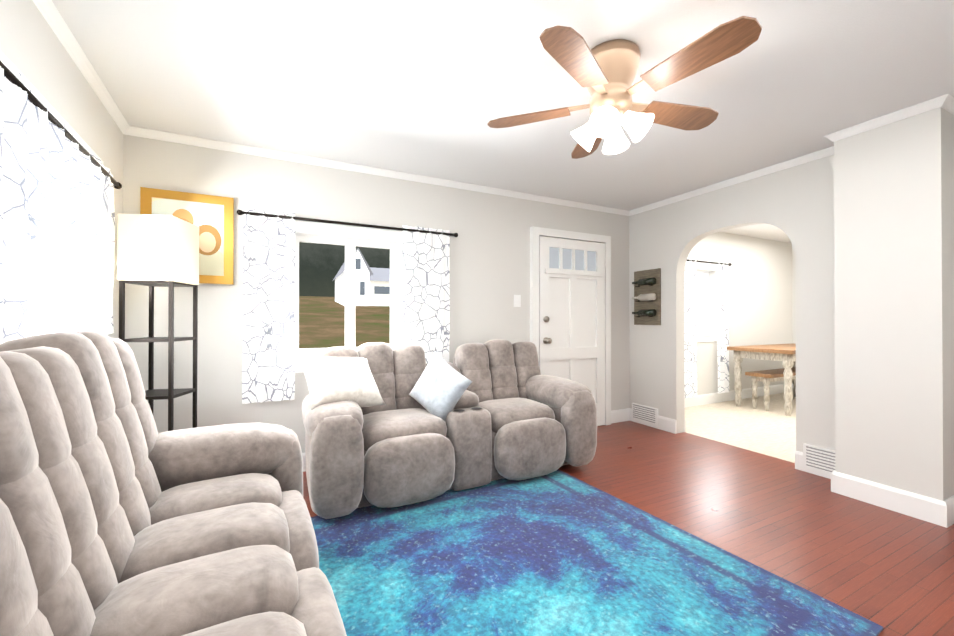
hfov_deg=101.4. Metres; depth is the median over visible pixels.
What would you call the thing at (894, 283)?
wall
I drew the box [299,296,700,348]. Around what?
ground
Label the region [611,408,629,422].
baseboard
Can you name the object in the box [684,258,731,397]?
curtain
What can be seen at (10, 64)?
window
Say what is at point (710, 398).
baseboard
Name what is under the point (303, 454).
baseboard
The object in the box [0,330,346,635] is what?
sofa
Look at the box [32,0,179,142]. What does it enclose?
crown molding
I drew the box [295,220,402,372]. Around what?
window
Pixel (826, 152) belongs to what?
crown molding
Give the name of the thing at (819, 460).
air vent
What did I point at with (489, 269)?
wall
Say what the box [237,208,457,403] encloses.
curtain
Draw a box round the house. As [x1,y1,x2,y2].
[333,248,389,305]
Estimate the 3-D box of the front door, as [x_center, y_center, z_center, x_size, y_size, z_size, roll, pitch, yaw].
[1.004,0.132,3.998,1.016,2.042,0.130,0,0,-26]
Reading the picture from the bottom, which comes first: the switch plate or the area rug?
the area rug
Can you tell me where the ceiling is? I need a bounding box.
[52,0,953,242]
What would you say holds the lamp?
on the floor
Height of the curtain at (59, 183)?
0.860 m
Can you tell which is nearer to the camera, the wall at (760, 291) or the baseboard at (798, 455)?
the baseboard at (798, 455)
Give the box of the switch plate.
[514,295,520,306]
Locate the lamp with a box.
[117,213,198,430]
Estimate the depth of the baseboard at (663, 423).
4.00 m
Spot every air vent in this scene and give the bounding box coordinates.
[632,403,657,426]
[803,443,834,476]
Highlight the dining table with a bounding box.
[727,343,795,415]
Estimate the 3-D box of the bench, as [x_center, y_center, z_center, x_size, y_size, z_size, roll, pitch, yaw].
[4.105,0.930,5.193,1.280,0.460,0.300,0,0,-26]
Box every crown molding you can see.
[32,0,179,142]
[137,134,627,215]
[628,146,833,215]
[824,94,953,147]
[948,108,953,114]
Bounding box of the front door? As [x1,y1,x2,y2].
[530,226,610,425]
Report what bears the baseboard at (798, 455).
attached to the wall at (795, 204)
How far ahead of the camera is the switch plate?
3.76 m
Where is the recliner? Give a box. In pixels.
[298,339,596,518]
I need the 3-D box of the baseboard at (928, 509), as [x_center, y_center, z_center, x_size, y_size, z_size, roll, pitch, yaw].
[2.458,1.077,2.359,0.018,0.135,0.506,0,0,-26]
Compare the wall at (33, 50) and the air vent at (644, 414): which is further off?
the air vent at (644, 414)
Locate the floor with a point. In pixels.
(891, 572)
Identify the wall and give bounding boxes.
[0,0,122,338]
[123,134,629,452]
[629,155,834,451]
[684,232,791,396]
[792,246,795,343]
[834,107,953,500]
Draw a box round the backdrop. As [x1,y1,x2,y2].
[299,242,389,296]
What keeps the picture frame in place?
attached to the wall at (489, 269)
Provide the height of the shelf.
0.590 m
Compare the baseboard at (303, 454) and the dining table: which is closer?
the baseboard at (303, 454)
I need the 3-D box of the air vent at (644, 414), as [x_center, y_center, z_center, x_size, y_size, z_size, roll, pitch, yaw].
[1.811,1.044,4.226,0.028,0.190,0.330,0,0,-26]
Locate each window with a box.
[0,50,102,164]
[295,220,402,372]
[696,262,717,341]
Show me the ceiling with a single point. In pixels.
(430, 88)
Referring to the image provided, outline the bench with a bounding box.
[745,367,795,410]
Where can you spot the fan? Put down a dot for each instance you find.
(605, 73)
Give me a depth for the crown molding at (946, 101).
2.31 m
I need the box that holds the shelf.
[632,268,660,324]
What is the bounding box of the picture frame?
[140,187,233,284]
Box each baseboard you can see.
[302,453,305,471]
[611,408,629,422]
[630,408,676,433]
[684,383,793,407]
[795,451,825,477]
[826,470,953,527]
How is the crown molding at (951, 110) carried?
attached to the wall at (894, 283)
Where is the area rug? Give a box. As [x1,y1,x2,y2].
[311,469,882,635]
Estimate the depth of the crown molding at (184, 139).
3.16 m
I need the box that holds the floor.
[303,391,953,635]
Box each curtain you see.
[0,52,121,343]
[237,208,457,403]
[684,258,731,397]
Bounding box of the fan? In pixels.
[487,16,761,158]
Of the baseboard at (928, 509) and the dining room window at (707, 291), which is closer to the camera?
the baseboard at (928, 509)
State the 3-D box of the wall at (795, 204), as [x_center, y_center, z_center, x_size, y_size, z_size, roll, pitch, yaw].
[2.492,-0.032,3.017,0.120,2.360,3.930,0,0,-26]

